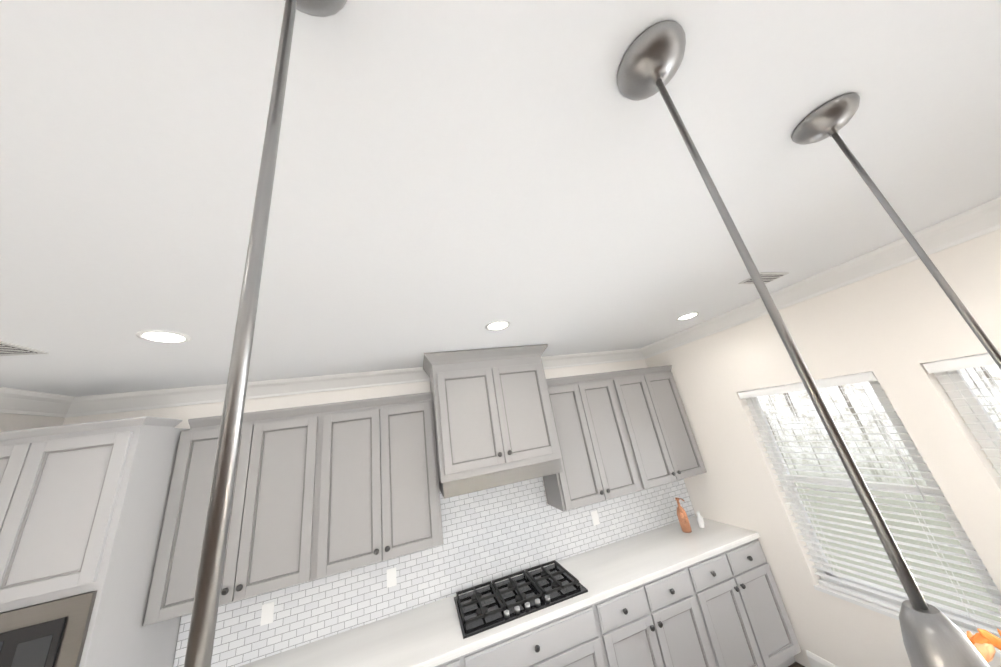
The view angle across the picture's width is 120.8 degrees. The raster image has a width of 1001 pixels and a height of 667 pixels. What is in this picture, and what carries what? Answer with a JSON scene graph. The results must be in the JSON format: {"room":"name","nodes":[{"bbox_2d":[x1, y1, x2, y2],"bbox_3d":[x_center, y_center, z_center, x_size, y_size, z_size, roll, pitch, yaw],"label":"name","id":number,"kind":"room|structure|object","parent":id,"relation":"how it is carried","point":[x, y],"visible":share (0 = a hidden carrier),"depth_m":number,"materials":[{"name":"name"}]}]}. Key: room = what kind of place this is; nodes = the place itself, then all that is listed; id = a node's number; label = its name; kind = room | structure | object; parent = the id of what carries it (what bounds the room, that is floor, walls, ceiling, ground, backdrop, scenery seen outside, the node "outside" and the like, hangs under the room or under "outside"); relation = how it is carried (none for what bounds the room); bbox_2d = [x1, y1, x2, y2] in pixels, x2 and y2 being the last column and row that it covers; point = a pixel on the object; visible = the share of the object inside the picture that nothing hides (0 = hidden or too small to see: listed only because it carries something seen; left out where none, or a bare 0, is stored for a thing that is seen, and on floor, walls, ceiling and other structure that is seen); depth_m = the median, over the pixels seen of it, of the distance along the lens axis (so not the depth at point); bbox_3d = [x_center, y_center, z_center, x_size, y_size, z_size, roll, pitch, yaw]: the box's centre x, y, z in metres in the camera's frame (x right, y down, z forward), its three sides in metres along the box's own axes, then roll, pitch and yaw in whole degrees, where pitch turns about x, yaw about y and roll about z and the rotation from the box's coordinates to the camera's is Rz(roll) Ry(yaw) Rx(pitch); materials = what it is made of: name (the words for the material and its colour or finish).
{"room":"kitchen","nodes":[
{"label":"kitchen","id":0,"kind":"room"},
{"bbox_2d":[0,413,64,431],"bbox_3d":[-1.674,0.068,-2.871,0.140,2.780,9.970,-3,-19,-18],"label":"wall","id":1,"kind":"structure","parent":0,"point":[9,422],"depth_m":1.83,"materials":[{"name":"paint"}]},
{"bbox_2d":[0,387,77,417],"bbox_3d":[-1.765,-1.181,-2.417,0.092,0.125,9.968,-3,-19,-18],"label":"crown molding","id":2,"kind":"structure","parent":1,"relation":"attached to","point":[12,401],"depth_m":1.84,"materials":[{"name":"white wood"}]},
{"bbox_2d":[63,359,646,664],"bbox_3d":[-0.476,1.674,2.481,5.470,2.780,0.140,-3,-19,-18],"label":"wall","id":3,"kind":"structure","parent":0,"point":[184,414],"depth_m":2.47,"materials":[{"name":"paint"}]},
{"bbox_2d":[143,404,322,625],"bbox_3d":[-1.738,1.152,2.035,0.835,1.120,0.348,-3,-19,-18],"label":"upper cabinet","id":4,"kind":"object","parent":3,"relation":"attached to","point":[270,546],"depth_m":1.87,"materials":[{"name":"wood"}]},
{"bbox_2d":[68,348,643,415],"bbox_3d":[-0.646,0.391,2.794,4.950,0.125,0.092,-3,-19,-18],"label":"crown molding","id":5,"kind":"structure","parent":3,"relation":"attached to","point":[173,397],"depth_m":2.41,"materials":[{"name":"white wood"}]},
{"bbox_2d":[315,392,443,578],"bbox_3d":[-0.943,1.108,2.286,0.835,1.120,0.348,-3,-19,-18],"label":"upper cabinet","id":6,"kind":"object","parent":3,"relation":"attached to","point":[322,490],"depth_m":2.12,"materials":[{"name":"wood"}]},
{"bbox_2d":[423,344,562,498],"bbox_3d":[-0.085,0.737,2.554,1.110,1.086,0.576,-3,-19,-18],"label":"range hood","id":7,"kind":"object","parent":3,"relation":"attached to","point":[494,423],"visible":0.92,"depth_m":2.32,"materials":[{"name":"wood"}]},
{"bbox_2d":[543,372,643,510],"bbox_3d":[0.799,1.010,2.836,0.823,1.120,0.348,-3,-19,-18],"label":"upper cabinet","id":8,"kind":"object","parent":3,"relation":"attached to","point":[622,432],"depth_m":2.68,"materials":[{"name":"wood"}]},
{"bbox_2d":[611,365,706,488],"bbox_3d":[1.583,0.966,3.083,0.823,1.120,0.348,-3,-19,-18],"label":"upper cabinet","id":9,"kind":"object","parent":3,"relation":"attached to","point":[662,436],"depth_m":2.92,"materials":[{"name":"wood"}]},
{"bbox_2d":[0,0,1000,396],"bbox_3d":[0.646,-1.414,-1.618,5.470,0.080,10.250,-3,-19,-18],"label":"ceiling","id":10,"kind":"structure","parent":0,"point":[454,174],"depth_m":0.79,"materials":[{"name":"paint"}]},
{"bbox_2d":[0,341,48,355],"bbox_3d":[-2.277,0.056,1.195,0.300,0.010,0.280,-3,-19,-18],"label":"ceiling vent","id":11,"kind":"object","parent":10,"relation":"in","point":[8,349],"visible":0.97,"depth_m":1.29,"materials":[{"name":"white metal"}]},
{"bbox_2d":[136,330,190,342],"bbox_3d":[-1.649,0.019,1.394,0.176,0.007,0.176,-3,-19,-18],"label":"recessed light","id":12,"kind":"object","parent":10,"relation":"in","point":[161,336],"visible":1,"depth_m":1.38,"materials":[{"name":"white plastic"}]},
{"bbox_2d":[184,0,346,666],"bbox_3d":[-0.199,-0.017,0.224,0.156,1.115,0.156,-3,-19,-18],"label":"pendant light","id":13,"kind":"object","parent":10,"relation":"hanging from","point":[200,643],"visible":1,"depth_m":0.20,"materials":[{"name":"silver metal"}]},
{"bbox_2d":[485,321,509,330],"bbox_3d":[-0.017,-0.052,1.968,0.176,0.007,0.176,-3,-19,-18],"label":"recessed light","id":14,"kind":"object","parent":10,"relation":"in","point":[496,325],"visible":1,"depth_m":1.96,"materials":[{"name":"white plastic"}]},
{"bbox_2d":[676,312,698,320],"bbox_3d":[1.633,-0.148,2.480,0.176,0.007,0.176,-3,-19,-18],"label":"recessed light","id":15,"kind":"object","parent":10,"relation":"in","point":[688,316],"visible":1,"depth_m":2.47,"materials":[{"name":"white plastic"}]},
{"bbox_2d":[738,272,788,283],"bbox_3d":[1.745,-0.364,1.885,0.270,0.010,0.140,-3,-19,-18],"label":"ceiling vent","id":16,"kind":"object","parent":10,"relation":"in","point":[767,277],"visible":0.77,"depth_m":1.87,"materials":[{"name":"white metal"}]},
{"bbox_2d":[617,20,989,666],"bbox_3d":[0.398,-0.047,0.422,0.156,1.115,0.156,-3,-19,-18],"label":"pendant light","id":17,"kind":"object","parent":10,"relation":"hanging from","point":[649,66],"visible":1,"depth_m":0.38,"materials":[{"name":"silver metal"}]},
{"bbox_2d":[791,93,1000,369],"bbox_3d":[0.986,-0.077,0.618,0.156,1.115,0.156,-3,-19,-18],"label":"pendant light","id":18,"kind":"object","parent":10,"relation":"hanging from","point":[832,117],"visible":1,"depth_m":0.73,"materials":[{"name":"silver metal"}]},
{"bbox_2d":[788,662,804,666],"bbox_3d":[1.079,1.256,-2.517,5.470,0.060,10.250,-3,-19,-18],"label":"floor","id":19,"kind":"structure","parent":0,"point":[795,664],"depth_m":2.25,"materials":[{"name":"brown wood"}]},
{"bbox_2d":[0,416,189,666],"bbox_3d":[-2.373,1.775,1.403,0.879,2.488,0.718,-3,-19,-18],"label":"tall cabinet","id":20,"kind":"object","parent":19,"relation":"on","point":[82,509],"visible":1,"depth_m":1.48,"materials":[{"name":"wood"}]},
{"bbox_2d":[0,589,98,666],"bbox_3d":[-2.340,1.515,1.197,0.809,0.485,0.034,-3,-19,-18],"label":"microwave","id":21,"kind":"object","parent":20,"relation":"in","point":[54,631],"depth_m":1.31,"materials":[{"name":"metal"}]},
{"bbox_2d":[425,653,464,666],"bbox_3d":[-0.688,2.455,1.687,0.933,0.880,0.628,-3,-19,-18],"label":"base cabinet","id":22,"kind":"object","parent":19,"relation":"on","point":[459,661],"depth_m":1.67,"materials":[{"name":"wood"}]},
{"bbox_2d":[465,597,620,666],"bbox_3d":[0.195,2.406,1.966,1.066,0.880,0.628,-3,-19,-18],"label":"base cabinet","id":23,"kind":"object","parent":19,"relation":"on","point":[582,636],"depth_m":1.84,"materials":[{"name":"wood"}]},
{"bbox_2d":[605,561,728,666],"bbox_3d":[1.072,2.357,2.243,0.923,0.880,0.628,-3,-19,-18],"label":"base cabinet","id":24,"kind":"object","parent":19,"relation":"on","point":[666,620],"depth_m":2.05,"materials":[{"name":"wood"}]},
{"bbox_2d":[233,517,759,666],"bbox_3d":[0.114,1.975,2.106,4.316,0.040,0.631,-3,-19,-18],"label":"countertop","id":25,"kind":"structure","parent":24,"relation":"on","point":[429,633],"depth_m":2.00,"materials":[{"name":"white stone"}]},
{"bbox_2d":[453,557,588,640],"bbox_3d":[0.128,1.934,2.126,0.900,0.045,0.500,-3,-19,-18],"label":"cooktop","id":26,"kind":"object","parent":25,"relation":"in","point":[484,605],"depth_m":2.09,"materials":[{"name":"black metal"}]},
{"bbox_2d":[675,497,691,532],"bbox_3d":[1.768,1.745,2.743,0.085,0.289,0.117,9,-25,-43],"label":"bottle","id":27,"kind":"object","parent":25,"relation":"on","point":[683,519],"depth_m":2.71,"materials":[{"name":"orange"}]},
{"bbox_2d":[696,511,704,527],"bbox_3d":[1.962,1.820,2.798,0.050,0.125,0.140,-19,-21,28],"label":"bottle","id":28,"kind":"object","parent":25,"relation":"on","point":[700,520],"depth_m":2.75,"materials":[{"name":"white plastic"}]},
{"bbox_2d":[697,537,800,666],"bbox_3d":[1.805,2.316,2.475,0.909,0.880,0.628,-3,-19,-18],"label":"base cabinet","id":29,"kind":"object","parent":19,"relation":"on","point":[754,625],"depth_m":2.24,"materials":[{"name":"wood"}]},
{"bbox_3d":[0.576,1.610,0.210,2.605,1.148,1.058,-3,-19,-18],"label":"kitchen island","id":30,"kind":"object","parent":19,"relation":"on","visible":0},
{"bbox_2d":[967,628,1000,662],"bbox_3d":[1.394,1.043,0.687,0.386,0.447,0.375,-3,-19,-18],"label":"flowers","id":31,"kind":"object","parent":30,"relation":"on","point":[981,640],"visible":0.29,"depth_m":0.84,"materials":[{"name":"orange plant"}]},
{"bbox_2d":[644,229,1000,666],"bbox_3d":[3.401,-0.216,-1.267,0.140,2.780,9.970,-3,-19,-18],"label":"wall","id":32,"kind":"structure","parent":0,"point":[895,329],"depth_m":1.93,"materials":[{"name":"paint"}]},
{"bbox_2d":[640,196,1000,358],"bbox_3d":[3.088,-1.453,-0.884,0.092,0.125,9.968,-3,-19,-18],"label":"crown molding","id":33,"kind":"structure","parent":32,"relation":"attached to","point":[975,222],"depth_m":1.81,"materials":[{"name":"white wood"}]},
{"bbox_2d":[806,650,837,666],"bbox_3d":[3.614,0.912,-2.004,0.016,0.134,9.309,-3,-19,-18],"label":"baseboard","id":34,"kind":"structure","parent":32,"relation":"attached to","point":[815,660],"depth_m":2.13,"materials":[{"name":"white paint"}]},
{"bbox_2d":[743,371,1000,657],"bbox_3d":[2.435,1.076,1.990,0.147,1.470,0.880,-3,-19,-18],"label":"window","id":35,"kind":"structure","parent":32,"relation":"in","point":[886,611],"depth_m":1.89,"materials":[{"name":"white plastic"}]},
{"bbox_2d":[738,372,1000,643],"bbox_3d":[2.403,1.063,1.986,0.068,1.434,0.848,-3,-19,-18],"label":"window blinds","id":36,"kind":"object","parent":35,"relation":"attached to","point":[849,379],"visible":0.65,"depth_m":1.86,"materials":[{"name":"white plastic"}]},
{"bbox_2d":[928,351,1000,474],"bbox_3d":[2.721,0.702,1.018,0.147,1.470,0.940,-3,-19,-18],"label":"window","id":37,"kind":"structure","parent":32,"relation":"in","point":[949,378],"depth_m":1.54,"materials":[{"name":"white plastic"}]},
{"bbox_2d":[923,352,1000,476],"bbox_3d":[2.689,0.689,1.014,0.068,1.434,0.908,-3,-19,-18],"label":"window blinds","id":38,"kind":"object","parent":37,"relation":"attached to","point":[982,360],"visible":0.79,"depth_m":1.50,"materials":[{"name":"white plastic"}]},
{"label":"outside","id":39,"kind":"structure","parent":0,"visible":0},
{"bbox_2d":[749,353,1000,621],"bbox_3d":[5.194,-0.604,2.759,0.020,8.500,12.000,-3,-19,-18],"label":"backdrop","id":40,"kind":"structure","parent":39,"point":[986,392],"depth_m":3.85,"materials":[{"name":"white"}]}
]}

